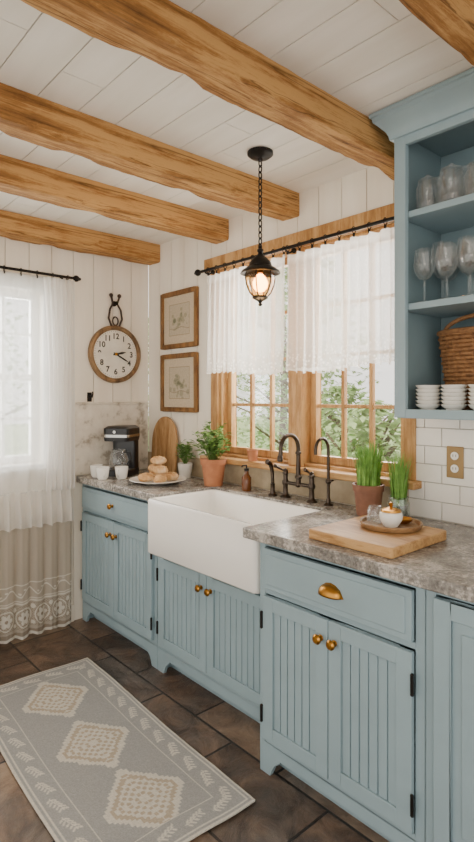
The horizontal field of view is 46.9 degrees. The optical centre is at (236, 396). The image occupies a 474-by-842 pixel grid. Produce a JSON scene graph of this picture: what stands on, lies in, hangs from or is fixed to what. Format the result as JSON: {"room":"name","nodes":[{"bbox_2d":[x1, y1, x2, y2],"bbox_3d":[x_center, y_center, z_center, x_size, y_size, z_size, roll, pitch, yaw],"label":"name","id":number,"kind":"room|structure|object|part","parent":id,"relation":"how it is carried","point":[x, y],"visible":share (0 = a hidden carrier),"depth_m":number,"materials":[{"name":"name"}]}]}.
{"room":"kitchen","nodes":[
{"label":"kitchen","id":0,"kind":"room"},
{"bbox_2d":[0,236,147,619],"bbox_3d":[-2.229,0.190,2.487,4.200,2.460,0.120,0,0,-42],"label":"wall","id":1,"kind":"structure","parent":0,"point":[100,276],"depth_m":3.53,"materials":[{"name":"white paint"}]},
{"bbox_2d":[0,272,48,472],"bbox_3d":[-1.482,-0.142,3.106,0.920,1.155,0.150,0,0,-42],"label":"window","id":2,"kind":"structure","parent":1,"relation":"in","point":[8,280],"depth_m":3.32,"materials":[{"name":"white wood"}]},
{"bbox_3d":[-1.519,-0.120,3.147,0.740,1.043,0.040,0,0,-42],"label":"sash","id":3,"kind":"part","parent":2,"relation":"part of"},
{"bbox_2d":[0,266,80,281],"bbox_3d":[-1.468,-0.734,3.023,1.253,0.043,0.116,0,0,-42],"label":"curtain rod","id":4,"kind":"object","parent":1,"relation":"attached to","point":[76,278],"visible":0.8,"depth_m":3.24,"materials":[{"name":"black metal"}]},
{"bbox_2d":[0,265,74,643],"bbox_3d":[-1.432,0.329,2.990,1.140,2.155,0.069,0,0,-42],"label":"sheer curtain","id":5,"kind":"object","parent":4,"relation":"hanging from","point":[37,508],"visible":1,"depth_m":3.26,"materials":[{"name":"fabric"}]},
{"bbox_3d":[-1.435,-0.077,3.001,1.110,1.275,0.032,0,0,-42],"label":"sheer panel","id":6,"kind":"part","parent":5,"relation":"part of","materials":[{"name":"white fabric"}]},
{"bbox_2d":[30,604,73,633],"bbox_3d":[-2.393,1.365,2.250,3.640,0.110,0.014,0,0,-42],"label":"baseboard","id":7,"kind":"structure","parent":1,"relation":"attached to","point":[72,605],"depth_m":3.45,"materials":[{"name":"white paint"}]},
{"bbox_2d":[87,391,93,401],"bbox_3d":[-0.939,-0.003,3.519,0.030,0.066,0.054,0,0,-42],"label":"wall hook","id":8,"kind":"object","parent":1,"relation":"attached to","point":[89,394],"visible":1,"depth_m":3.53,"materials":[{"name":"black metal"}]},
{"bbox_2d":[75,402,148,475],"bbox_3d":[-0.830,0.267,3.637,0.551,0.464,0.023,0,0,-42],"label":"backsplash","id":9,"kind":"structure","parent":1,"relation":"attached to","point":[91,418],"depth_m":3.58,"materials":[{"name":"stone"}]},
{"bbox_2d":[88,293,140,382],"bbox_3d":[-0.811,-0.392,3.643,0.386,0.599,0.040,0,0,-42],"label":"wall clock","id":10,"kind":"object","parent":1,"relation":"attached to","point":[114,353],"visible":1,"depth_m":3.63,"materials":[{"name":"brown wood"}]},
{"bbox_2d":[0,617,388,841],"bbox_3d":[-0.429,1.450,0.542,4.300,0.060,5.380,0,0,-42],"label":"floor","id":11,"kind":"structure","parent":0,"point":[285,808],"depth_m":2.26,"materials":[{"name":"tile"}]},
{"bbox_2d":[80,484,157,668],"bbox_3d":[-0.538,0.982,3.311,0.546,0.880,0.863,0,0,-42],"label":"base cabinet","id":12,"kind":"object","parent":11,"relation":"on","point":[119,585],"visible":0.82,"depth_m":3.12,"materials":[{"name":"blue paint"}]},
{"bbox_3d":[-0.841,1.000,3.310,0.020,0.553,0.398,0,0,-42],"label":"door","id":13,"kind":"part","parent":12,"relation":"part of","materials":[{"name":"blue paint"}]},
{"bbox_3d":[-0.710,0.630,3.158,0.022,0.130,0.800,0,0,-42],"label":"drawer","id":14,"kind":"part","parent":12,"relation":"part of","materials":[{"name":"blue paint"}]},
{"bbox_3d":[-0.574,1.000,3.010,0.020,0.553,0.398,0,0,-42],"label":"door","id":15,"kind":"part","parent":12,"relation":"part of","materials":[{"name":"blue paint"}]},
{"bbox_2d":[0,657,254,841],"bbox_3d":[-0.606,1.411,2.240,0.608,0.008,1.368,0,0,-40],"label":"runner rug","id":16,"kind":"object","parent":11,"relation":"on","point":[93,762],"visible":1,"depth_m":2.09,"materials":[{"name":"grey fabric"}]},
{"bbox_2d":[156,557,259,722],"bbox_3d":[0.049,1.104,2.655,0.542,0.635,0.898,0,0,-42],"label":"base cabinet","id":17,"kind":"object","parent":11,"relation":"on","point":[208,628],"visible":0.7,"depth_m":2.49,"materials":[{"name":"blue paint"}]},
{"bbox_3d":[-0.267,1.048,2.667,0.020,0.456,0.393,0,0,-42],"label":"door","id":18,"kind":"part","parent":17,"relation":"part of","materials":[{"name":"blue paint"}]},
{"bbox_3d":[-0.178,0.885,2.527,0.033,0.034,0.034,0,0,-42],"label":"knob","id":19,"kind":"part","parent":17,"relation":"part of","materials":[{"name":"gold metal"}]},
{"bbox_3d":[-0.132,0.885,2.474,0.033,0.034,0.034,0,0,-42],"label":"knob","id":20,"kind":"part","parent":17,"relation":"part of","materials":[{"name":"gold metal"}]},
{"bbox_3d":[0.010,1.048,2.355,0.020,0.456,0.433,0,0,-42],"label":"door","id":21,"kind":"part","parent":17,"relation":"part of","materials":[{"name":"blue paint"}]},
{"bbox_2d":[260,542,425,841],"bbox_3d":[0.528,0.982,2.019,0.674,0.880,0.686,0,0,-42],"label":"base cabinet","id":22,"kind":"object","parent":11,"relation":"on","point":[343,649],"visible":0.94,"depth_m":1.77,"materials":[{"name":"blue paint"}]},
{"bbox_3d":[0.206,1.010,1.940,0.020,0.533,0.307,0,0,-42],"label":"door","id":23,"kind":"part","parent":22,"relation":"part of","materials":[{"name":"blue paint"}]},
{"bbox_3d":[0.270,0.810,1.828,0.033,0.034,0.034,0,0,-42],"label":"knob","id":24,"kind":"part","parent":22,"relation":"part of","materials":[{"name":"gold metal"}]},
{"bbox_3d":[0.299,0.635,1.794,0.032,0.044,0.105,0,0,-42],"label":"cup pull","id":25,"kind":"part","parent":22,"relation":"part of","materials":[{"name":"gold metal"}]},
{"bbox_3d":[0.309,0.810,1.785,0.033,0.034,0.034,0,0,-42],"label":"knob","id":26,"kind":"part","parent":22,"relation":"part of","materials":[{"name":"gold metal"}]},
{"bbox_3d":[0.307,0.640,1.822,0.022,0.150,0.617,0,0,-42],"label":"drawer","id":27,"kind":"part","parent":22,"relation":"part of","materials":[{"name":"blue paint"}]},
{"bbox_3d":[0.412,1.010,1.708,0.020,0.533,0.306,0,0,-42],"label":"door","id":28,"kind":"part","parent":22,"relation":"part of","materials":[{"name":"blue paint"}]},
{"bbox_2d":[426,590,473,841],"bbox_3d":[1.003,0.982,1.504,0.648,0.880,0.715,0,0,-42],"label":"base cabinet","id":29,"kind":"object","parent":11,"relation":"on","point":[449,620],"visible":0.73,"depth_m":1.50,"materials":[{"name":"blue paint"}]},
{"bbox_2d":[76,469,473,602],"bbox_3d":[0.200,0.520,2.396,0.666,0.040,3.212,0,0,-42],"label":"countertop","id":30,"kind":"structure","parent":29,"relation":"on","point":[446,567],"depth_m":1.91,"materials":[{"name":"grey stone"}]},
{"bbox_2d":[90,464,102,477],"bbox_3d":[-0.881,0.462,3.413,0.091,0.075,0.082,0,0,24],"label":"mug","id":31,"kind":"object","parent":30,"relation":"on","point":[93,466],"visible":0.7,"depth_m":3.38,"materials":[{"name":"white ceramic"}]},
{"bbox_2d":[96,466,109,479],"bbox_3d":[-0.811,0.462,3.310,0.091,0.075,0.082,0,0,27],"label":"mug","id":32,"kind":"object","parent":30,"relation":"on","point":[102,472],"visible":1,"depth_m":3.28,"materials":[{"name":"white ceramic"}]},
{"bbox_2d":[103,425,139,476],"bbox_3d":[-0.738,0.342,3.518,0.190,0.315,0.217,0,0,13],"label":"coffee maker","id":33,"kind":"object","parent":30,"relation":"on","point":[125,438],"visible":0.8,"depth_m":3.53,"materials":[{"name":"black plastic"}]},
{"bbox_3d":[-0.688,0.386,3.445,0.060,0.085,0.014,0,0,33],"label":"carafe handle","id":34,"kind":"part","parent":33,"relation":"part of","materials":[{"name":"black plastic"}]},
{"bbox_2d":[115,466,127,479],"bbox_3d":[-0.708,0.462,3.328,0.091,0.075,0.082,0,0,-36],"label":"mug","id":35,"kind":"object","parent":30,"relation":"on","point":[121,472],"visible":1,"depth_m":3.30,"materials":[{"name":"white ceramic"}]},
{"bbox_2d":[129,476,185,484],"bbox_3d":[-0.459,0.486,3.168,0.330,0.027,0.330,0,0,-42],"label":"plate","id":36,"kind":"object","parent":30,"relation":"on","point":[181,478],"visible":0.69,"depth_m":3.14,"materials":[{"name":"white ceramic"}]},
{"bbox_2d":[138,473,153,481],"bbox_3d":[-0.522,0.463,3.147,0.099,0.054,0.068,0,0,-20],"label":"bread roll","id":37,"kind":"object","parent":36,"relation":"on","point":[144,477],"visible":0.97,"depth_m":3.12,"materials":[{"name":"beige food"}]},
{"bbox_2d":[153,474,166,482],"bbox_3d":[-0.434,0.462,3.088,0.069,0.054,0.098,0,0,24],"label":"bread roll","id":38,"kind":"object","parent":36,"relation":"on","point":[158,478],"visible":0.9,"depth_m":3.06,"materials":[{"name":"beige food"}]},
{"bbox_2d":[153,465,167,473],"bbox_3d":[-0.440,0.418,3.138,0.099,0.054,0.068,0,0,25],"label":"bread roll","id":39,"kind":"object","parent":38,"relation":"on","point":[160,469],"visible":0.91,"depth_m":3.11,"materials":[{"name":"beige food"}]},
{"bbox_2d":[164,472,178,480],"bbox_3d":[-0.388,0.463,3.190,0.098,0.054,0.069,0,0,-9],"label":"bread roll","id":40,"kind":"object","parent":36,"relation":"on","point":[170,476],"visible":0.77,"depth_m":3.17,"materials":[{"name":"beige food"}]},
{"bbox_3d":[-0.487,0.462,3.243,0.068,0.054,0.099,0,0,-42],"label":"bread roll","id":41,"kind":"object","parent":36,"relation":"on","visible":0},
{"bbox_2d":[148,464,157,471],"bbox_3d":[-0.479,0.418,3.221,0.098,0.054,0.069,0,0,14],"label":"bread roll","id":42,"kind":"object","parent":41,"relation":"on","point":[151,466],"visible":0.41,"depth_m":3.20,"materials":[{"name":"beige food"}]},
{"bbox_2d":[150,456,166,464],"bbox_3d":[-0.459,0.369,3.183,0.102,0.054,0.067,0,0,20],"label":"bread roll","id":43,"kind":"object","parent":42,"relation":"on","point":[158,460],"visible":1,"depth_m":3.16,"materials":[{"name":"beige food"}]},
{"bbox_2d":[151,416,177,472],"bbox_3d":[-0.483,0.315,3.635,0.037,0.370,0.280,0,0,-42],"label":"cutting board","id":44,"kind":"object","parent":30,"relation":"on","point":[165,437],"visible":0.86,"depth_m":3.60,"materials":[{"name":"brown wood"}]},
{"bbox_2d":[175,439,196,477],"bbox_3d":[-0.317,0.381,3.394,0.108,0.237,0.166,0,0,-42],"label":"potted herb","id":45,"kind":"object","parent":30,"relation":"on","point":[185,467],"visible":0.98,"depth_m":3.37,"materials":[{"name":"plant"}]},
{"bbox_2d":[177,462,192,477],"bbox_3d":[-0.322,0.455,3.390,0.096,0.090,0.096,0,0,-42],"label":"pot","id":46,"kind":"object","parent":45,"relation":"on","point":[184,468],"depth_m":3.36,"materials":[{"name":"white ceramic"}]},
{"bbox_2d":[189,421,232,486],"bbox_3d":[-0.132,0.319,3.100,0.248,0.361,0.296,0,0,-42],"label":"potted herb","id":47,"kind":"object","parent":30,"relation":"on","point":[213,469],"visible":1,"depth_m":3.05,"materials":[{"name":"plant"}]},
{"bbox_2d":[200,457,226,486],"bbox_3d":[-0.133,0.424,3.096,0.151,0.150,0.151,0,0,-42],"label":"pot","id":48,"kind":"object","parent":47,"relation":"on","point":[213,469],"depth_m":3.04,"materials":[{"name":"ceramic"}]},
{"bbox_2d":[148,489,320,593],"bbox_3d":[-0.029,0.647,2.593,0.436,0.274,0.798,0,0,-42],"label":"farmhouse sink","id":49,"kind":"object","parent":30,"relation":"in","point":[201,532],"visible":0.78,"depth_m":2.50,"materials":[{"name":"ceramic"}]},
{"bbox_2d":[241,465,250,490],"bbox_3d":[0.050,0.430,2.911,0.054,0.139,0.054,0,0,3],"label":"soap bottle","id":50,"kind":"object","parent":30,"relation":"on","point":[246,478],"visible":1,"depth_m":2.89,"materials":[{"name":"orange glass"}]},
{"bbox_2d":[265,459,276,495],"bbox_3d":[0.172,0.406,2.765,0.070,0.186,0.046,0,0,-42],"label":"sprayer","id":51,"kind":"object","parent":30,"relation":"on","point":[268,462],"visible":1,"depth_m":2.76,"materials":[{"name":"brown metal"}]},
{"bbox_2d":[273,433,316,502],"bbox_3d":[0.255,0.336,2.618,0.169,0.328,0.224,0,0,-42],"label":"bridge faucet","id":52,"kind":"object","parent":30,"relation":"on","point":[298,477],"visible":1,"depth_m":2.64,"materials":[{"name":"brown metal"}]},
{"bbox_3d":[0.215,0.352,2.706,0.082,0.047,0.021,0,0,-29],"label":"lever handle","id":53,"kind":"part","parent":52,"relation":"part of","materials":[{"name":"brown metal"}]},
{"bbox_2d":[280,471,290,497],"bbox_3d":[0.242,0.431,2.720,0.053,0.136,0.054,0,0,-42],"label":"faucet","id":54,"kind":"object","parent":52,"relation":"on","point":[285,482],"depth_m":2.71,"materials":[{"name":"brown metal"}]},
{"bbox_3d":[0.337,0.352,2.568,0.021,0.047,0.082,0,0,35],"label":"lever handle","id":55,"kind":"part","parent":52,"relation":"part of","materials":[{"name":"brown metal"}]},
{"bbox_2d":[306,474,316,502],"bbox_3d":[0.355,0.431,2.593,0.053,0.136,0.054,0,0,-42],"label":"faucet","id":56,"kind":"object","parent":52,"relation":"on","point":[311,486],"depth_m":2.58,"materials":[{"name":"brown metal"}]},
{"bbox_2d":[314,437,333,505],"bbox_3d":[0.398,0.341,2.488,0.119,0.317,0.058,0,0,-42],"label":"tap","id":57,"kind":"object","parent":30,"relation":"on","point":[328,480],"visible":1,"depth_m":2.51,"materials":[{"name":"brown metal"}]},
{"bbox_2d":[324,499,332,505],"bbox_3d":[0.421,0.484,2.518,0.044,0.031,0.044,0,0,-42],"label":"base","id":58,"kind":"object","parent":57,"relation":"on","point":[328,501],"depth_m":2.51,"materials":[{"name":"brown metal"}]},
{"bbox_2d":[350,436,387,515],"bbox_3d":[0.564,0.334,2.321,0.182,0.331,0.181,0,0,-42],"label":"potted grass","id":59,"kind":"object","parent":30,"relation":"on","point":[368,490],"depth_m":2.28,"materials":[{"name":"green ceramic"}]},
{"bbox_2d":[352,482,384,515],"bbox_3d":[0.558,0.434,2.319,0.134,0.130,0.134,0,0,-42],"label":"pot","id":60,"kind":"object","parent":59,"relation":"on","point":[368,495],"depth_m":2.27,"materials":[{"name":"brown ceramic"}]},
{"bbox_2d":[309,515,445,558],"bbox_3d":[0.493,0.482,1.919,0.350,0.034,0.340,0,0,-42],"label":"cutting board","id":61,"kind":"object","parent":30,"relation":"on","point":[349,533],"visible":0.86,"depth_m":1.82,"materials":[{"name":"brown wood"}]},
{"bbox_2d":[360,515,422,532],"bbox_3d":[0.552,0.455,1.958,0.220,0.020,0.220,0,0,-42],"label":"serving tray","id":62,"kind":"object","parent":61,"relation":"on","point":[371,522],"visible":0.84,"depth_m":1.93,"materials":[{"name":"brown wood"}]},
{"bbox_2d":[379,502,402,527],"bbox_3d":[0.546,0.415,1.938,0.082,0.086,0.082,0,0,-42],"label":"sugar bowl","id":63,"kind":"object","parent":62,"relation":"on","point":[391,517],"visible":1,"depth_m":1.91,"materials":[{"name":"white ceramic"}]},
{"bbox_3d":[0.546,0.389,1.938,0.072,0.034,0.072,0,0,-42],"label":"lid","id":64,"kind":"part","parent":63,"relation":"part of","materials":[{"name":"brown wood"}]},
{"bbox_2d":[400,516,412,523],"bbox_3d":[0.600,0.449,1.988,0.080,0.019,0.060,0,0,31],"label":"dish","id":65,"kind":"object","parent":62,"relation":"on","point":[405,520],"visible":0.49,"depth_m":1.97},
{"bbox_2d":[384,452,412,516],"bbox_3d":[0.657,0.358,2.216,0.140,0.281,0.130,0,0,-42],"label":"potted grass","id":66,"kind":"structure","parent":30,"relation":"on","point":[399,481],"depth_m":2.20,"materials":[{"name":"plant"}]},
{"bbox_2d":[0,0,473,244],"bbox_3d":[-0.432,-1.080,0.472,4.202,0.080,5.280,0,0,-42],"label":"ceiling","id":67,"kind":"structure","parent":0,"point":[371,56],"depth_m":1.79,"materials":[{"name":"white paint"}]},
{"bbox_2d":[0,210,159,264],"bbox_3d":[-2.099,-0.978,2.414,4.098,0.121,0.149,0,0,-42],"label":"ceiling beam","id":68,"kind":"structure","parent":67,"relation":"attached to","point":[13,226],"depth_m":3.34,"materials":[{"name":"brown wood"}]},
{"bbox_2d":[0,154,228,243],"bbox_3d":[-1.617,-0.977,1.873,4.098,0.125,0.130,0,0,-42],"label":"ceiling beam","id":69,"kind":"structure","parent":67,"relation":"attached to","point":[18,177],"depth_m":2.68,"materials":[{"name":"brown wood"}]},
{"bbox_2d":[0,82,298,220],"bbox_3d":[-1.253,-0.978,1.465,4.098,0.122,0.134,0,0,-42],"label":"ceiling beam","id":70,"kind":"structure","parent":67,"relation":"attached to","point":[25,116],"depth_m":2.16,"materials":[{"name":"brown wood"}]},
{"bbox_2d":[21,0,393,179],"bbox_3d":[-0.799,-0.982,0.956,4.098,0.114,0.129,0,0,-42],"label":"ceiling beam","id":71,"kind":"structure","parent":67,"relation":"attached to","point":[163,32],"depth_m":1.59,"materials":[{"name":"brown wood"}]},
{"bbox_2d":[240,146,279,305],"bbox_3d":[0.099,-0.712,2.318,0.172,0.654,0.172,0,0,-42],"label":"pendant lantern","id":72,"kind":"object","parent":67,"relation":"hanging from","point":[260,267],"visible":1,"depth_m":2.30,"materials":[{"name":"black metal"}]},
{"bbox_3d":[0.099,-0.814,2.318,0.017,0.393,0.017,0,0,3],"label":"chain","id":73,"kind":"part","parent":72,"relation":"part of","materials":[{"name":"black metal"}]},
{"bbox_3d":[0.099,-0.483,2.318,0.065,0.079,0.066,0,0,-42],"label":"bulb","id":74,"kind":"part","parent":72,"relation":"part of","materials":[{"name":"white glass"}]},
{"bbox_2d":[399,0,473,65],"bbox_3d":[-0.545,-0.976,0.372,3.700,0.126,0.130,0,0,-42],"label":"ceiling beam","id":75,"kind":"structure","parent":67,"relation":"attached to","point":[452,21],"depth_m":1.33,"materials":[{"name":"brown wood"}]},
{"bbox_2d":[149,166,473,526],"bbox_3d":[1.179,0.190,1.908,0.120,2.460,5.280,0,0,-42],"label":"wall","id":76,"kind":"structure","parent":0,"point":[367,189],"depth_m":3.36,"materials":[{"name":"white paint"}]},
{"bbox_2d":[160,352,198,412],"bbox_3d":[-0.378,-0.093,3.547,0.023,0.382,0.400,0,0,-42],"label":"framed print","id":77,"kind":"object","parent":76,"relation":"attached to","point":[179,372],"visible":1,"depth_m":3.54,"materials":[{"name":"beige paper"}]},
{"bbox_2d":[160,286,198,349],"bbox_3d":[-0.378,-0.506,3.547,0.023,0.377,0.400,0,0,-42],"label":"framed print","id":78,"kind":"object","parent":76,"relation":"attached to","point":[179,309],"visible":1,"depth_m":3.54,"materials":[{"name":"beige paper"}]},
{"bbox_2d":[148,451,408,513],"bbox_3d":[0.050,0.440,3.075,0.011,0.118,2.035,0,0,-42],"label":"trim","id":79,"kind":"structure","parent":76,"relation":"attached to","point":[341,491],"depth_m":2.81,"materials":[{"name":"beige stone"}]},
{"bbox_2d":[200,203,421,489],"bbox_3d":[0.316,-0.228,2.820,0.195,1.215,1.450,0,0,-42],"label":"window","id":80,"kind":"structure","parent":76,"relation":"in","point":[304,405],"depth_m":2.77,"materials":[{"name":"brown wood"}]},
{"bbox_2d":[247,449,257,460],"bbox_3d":[0.085,0.320,2.983,0.064,0.060,0.064,0,0,-42],"label":"pot","id":81,"kind":"object","parent":80,"relation":"on","point":[252,454],"visible":1,"depth_m":2.96,"materials":[{"name":"ceramic"}]},
{"bbox_3d":[0.142,-0.205,3.080,0.040,1.079,0.556,0,0,-42],"label":"sash","id":82,"kind":"part","parent":80,"relation":"part of","materials":[{"name":"brown wood"}]},
{"bbox_2d":[194,216,393,275],"bbox_3d":[0.264,-0.744,2.753,0.093,0.043,1.504,0,0,-42],"label":"curtain rod","id":83,"kind":"object","parent":80,"relation":"attached to","point":[197,272],"visible":0.56,"depth_m":2.67,"materials":[{"name":"black metal"}]},
{"bbox_2d":[206,246,284,374],"bbox_3d":[0.031,-0.435,2.965,0.059,0.646,0.633,0,0,-42],"label":"valance curtain","id":84,"kind":"object","parent":83,"relation":"hanging from","point":[245,336],"visible":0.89,"depth_m":2.94,"materials":[{"name":"fabric"}]},
{"bbox_2d":[285,217,393,372],"bbox_3d":[0.463,-0.435,2.481,0.058,0.646,0.670,0,0,-42],"label":"valance curtain","id":85,"kind":"object","parent":83,"relation":"hanging from","point":[340,305],"visible":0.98,"depth_m":2.46,"materials":[{"name":"fabric"}]},
{"bbox_3d":[0.320,0.357,2.817,0.195,0.045,1.420,0,0,-42],"label":"sill","id":86,"kind":"part","parent":80,"relation":"part of","materials":[{"name":"brown wood"}]},
{"bbox_3d":[0.574,-0.205,2.595,0.040,1.079,0.556,0,0,-42],"label":"sash","id":87,"kind":"part","parent":80,"relation":"part of","materials":[{"name":"brown wood"}]},
{"bbox_2d":[369,67,473,419],"bbox_3d":[0.983,-0.479,1.730,0.380,1.111,1.075,0,0,-42],"label":"upper cabinet","id":88,"kind":"object","parent":76,"relation":"attached to","point":[431,130],"visible":1,"depth_m":2.04,"materials":[{"name":"blue paint"}]},
{"bbox_3d":[0.983,-0.988,1.730,0.379,0.095,1.075,0,0,-42],"label":"crown moulding","id":89,"kind":"part","parent":88,"relation":"part of","materials":[{"name":"blue paint"}]},
{"bbox_2d":[416,404,439,409],"bbox_3d":[0.691,0.036,1.972,0.089,0.022,0.090,0,0,-42],"label":"bowl","id":90,"kind":"object","parent":88,"relation":"on","point":[421,406],"visible":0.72,"depth_m":1.94,"materials":[{"name":"white ceramic"}]},
{"bbox_2d":[415,400,440,403],"bbox_3d":[0.691,0.023,1.972,0.089,0.022,0.090,0,0,-42],"label":"bowl","id":91,"kind":"object","parent":90,"relation":"on","point":[417,401],"visible":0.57,"depth_m":1.94,"materials":[{"name":"white ceramic"}]},
{"bbox_2d":[416,396,440,399],"bbox_3d":[0.691,0.009,1.972,0.089,0.022,0.090,0,0,-42],"label":"bowl","id":92,"kind":"object","parent":91,"relation":"on","point":[417,397],"visible":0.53,"depth_m":1.94,"materials":[{"name":"white ceramic"}]},
{"bbox_2d":[416,393,440,395],"bbox_3d":[0.691,-0.004,1.972,0.089,0.022,0.090,0,0,-42],"label":"bowl","id":93,"kind":"object","parent":92,"relation":"on","point":[418,394],"visible":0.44,"depth_m":1.94,"materials":[{"name":"white ceramic"}]},
{"bbox_2d":[415,389,440,392],"bbox_3d":[0.691,-0.018,1.972,0.089,0.022,0.090,0,0,-42],"label":"bowl","id":94,"kind":"object","parent":93,"relation":"on","point":[417,390],"visible":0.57,"depth_m":1.94,"materials":[{"name":"white ceramic"}]},
{"bbox_2d":[415,385,440,388],"bbox_3d":[0.691,-0.031,1.972,0.089,0.022,0.090,0,0,-42],"label":"bowl","id":95,"kind":"object","parent":94,"relation":"on","point":[417,386],"visible":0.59,"depth_m":1.94,"materials":[{"name":"white ceramic"}]},
{"bbox_3d":[0.919,-0.453,1.629,0.020,1.058,1.010,0,0,-42],"label":"frame","id":96,"kind":"part","parent":88,"relation":"part of","materials":[{"name":"blue paint"}]},
{"bbox_2d":[408,193,473,233],"bbox_3d":[1.033,-0.662,1.731,0.281,0.024,0.968,0,0,-42],"label":"shelf","id":97,"kind":"object","parent":88,"relation":"attached to","point":[456,215],"depth_m":1.98,"materials":[{"name":"blue paint"}]},
{"bbox_2d":[408,294,473,317],"bbox_3d":[1.033,-0.327,1.731,0.281,0.024,0.968,0,0,-42],"label":"shelf","id":98,"kind":"object","parent":88,"relation":"attached to","point":[454,307],"depth_m":1.96,"materials":[{"name":"blue paint"}]},
{"bbox_2d":[440,404,467,409],"bbox_3d":[0.755,0.036,1.900,0.089,0.022,0.090,0,0,-42],"label":"bowl","id":99,"kind":"object","parent":88,"relation":"on","point":[446,406],"visible":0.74,"depth_m":1.87,"materials":[{"name":"white ceramic"}]},
{"bbox_2d":[440,400,467,403],"bbox_3d":[0.755,0.023,1.900,0.089,0.022,0.090,0,0,-42],"label":"bowl","id":100,"kind":"object","parent":99,"relation":"on","point":[442,401],"visible":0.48,"depth_m":1.87,"materials":[{"name":"white ceramic"}]},
{"bbox_2d":[441,396,467,399],"bbox_3d":[0.755,0.009,1.900,0.089,0.022,0.090,0,0,-42],"label":"bowl","id":101,"kind":"object","parent":100,"relation":"on","point":[442,397],"visible":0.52,"depth_m":1.86,"materials":[{"name":"white ceramic"}]},
{"bbox_2d":[441,392,466,395],"bbox_3d":[0.755,-0.004,1.900,0.089,0.022,0.090,0,0,-42],"label":"bowl","id":102,"kind":"object","parent":101,"relation":"on","point":[445,393],"visible":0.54,"depth_m":1.86,"materials":[{"name":"white ceramic"}]},
{"bbox_2d":[441,388,466,392],"bbox_3d":[0.755,-0.018,1.900,0.089,0.022,0.090,0,0,-42],"label":"bowl","id":103,"kind":"object","parent":102,"relation":"on","point":[452,389],"visible":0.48,"depth_m":1.86,"materials":[{"name":"white ceramic"}]},
{"bbox_2d":[441,385,467,388],"bbox_3d":[0.755,-0.031,1.900,0.089,0.022,0.090,0,0,-42],"label":"bowl","id":104,"kind":"object","parent":103,"relation":"on","point":[443,386],"visible":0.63,"depth_m":1.87,"materials":[{"name":"white ceramic"}]},
{"bbox_2d":[437,313,473,409],"bbox_3d":[0.880,-0.130,1.970,0.170,0.354,0.336,0,0,-42],"label":"wicker basket","id":105,"kind":"object","parent":88,"relation":"in","point":[456,347],"visible":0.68,"depth_m":1.97,"materials":[{"name":"brown wicker"}]},
{"bbox_3d":[0.880,-0.272,1.970,0.016,0.070,0.296,0,0,-42],"label":"handle","id":106,"kind":"part","parent":105,"relation":"part of","materials":[{"name":"wicker"}]},
{"bbox_2d":[409,419,473,525],"bbox_3d":[1.142,0.288,1.849,0.012,0.422,1.242,0,0,-42],"label":"backsplash","id":107,"kind":"structure","parent":76,"relation":"attached to","point":[442,497],"depth_m":2.20,"materials":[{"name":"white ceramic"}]},
{"bbox_2d":[447,446,463,478],"bbox_3d":[0.858,0.258,2.151,0.009,0.125,0.070,0,0,-42],"label":"wall outlet","id":108,"kind":"object","parent":76,"relation":"attached to","point":[455,455],"visible":1,"depth_m":2.15,"materials":[{"name":"gold metal"}]},
{"bbox_2d":[451,452,458,459],"bbox_3d":[0.856,0.232,2.149,0.004,0.032,0.032,0,0,-42],"label":"socket","id":109,"kind":"object","parent":108,"relation":"attached to","point":[454,455],"depth_m":2.15,"materials":[{"name":"white plastic"}]},
{"bbox_2d":[451,465,458,472],"bbox_3d":[0.856,0.282,2.149,0.004,0.032,0.032,0,0,-42],"label":"socket","id":110,"kind":"object","parent":108,"relation":"attached to","point":[454,468],"depth_m":2.15,"materials":[{"name":"white plastic"}]},
{"label":"outside","id":111,"kind":"structure","parent":0,"visible":0},
{"bbox_2d":[0,416,400,461],"bbox_3d":[0.082,1.670,15.075,44.000,0.100,44.000,0,0,-42],"label":"ground","id":112,"kind":"structure","parent":111,"point":[15,444],"depth_m":21.84,"materials":[{"name":"white"}]},
{"bbox_2d":[0,298,28,455],"bbox_3d":[-4.750,-0.652,8.767,3.216,4.555,3.229,0,0,-33],"label":"tree","id":113,"kind":"object","parent":112,"relation":"on","point":[9,367],"visible":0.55,"depth_m":9.22,"materials":[{"name":"green plant"}]},
{"bbox_2d":[148,318,148,449],"bbox_3d":[-1.467,-0.058,11.044,2.327,3.370,2.307,0,0,-42],"label":"tree","id":114,"kind":"object","parent":112,"relation":"on","point":[148,318],"visible":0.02,"depth_m":10.99,"materials":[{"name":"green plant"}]},
{"bbox_2d":[237,269,354,450],"bbox_3d":[1.223,-1.012,14.146,3.832,5.274,3.827,0,0,-42],"label":"tree","id":115,"kind":"object","parent":112,"relation":"on","point":[283,401],"visible":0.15,"depth_m":14.09,"materials":[{"name":"green plant"}]},
{"bbox_2d":[237,267,383,453],"bbox_3d":[1.091,-0.595,9.806,3.152,4.441,3.100,0,0,-42],"label":"tree","id":116,"kind":"object","parent":112,"relation":"on","point":[285,376],"visible":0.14,"depth_m":9.53,"materials":[{"name":"green plant"}]},
{"bbox_2d":[285,385,400,461],"bbox_3d":[1.442,0.713,7.455,1.592,1.842,1.607,0,0,3],"label":"tree","id":117,"kind":"object","parent":112,"relation":"on","point":[335,422],"visible":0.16,"depth_m":7.31,"materials":[{"name":"green plant"}]},
{"bbox_2d":[321,399,400,461],"bbox_3d":[1.477,0.781,5.830,1.356,1.709,1.373,0,0,-42],"label":"tree","id":118,"kind":"object","parent":112,"relation":"on","point":[380,433],"visible":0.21,"depth_m":5.77,"materials":[{"name":"green plant"}]}
]}

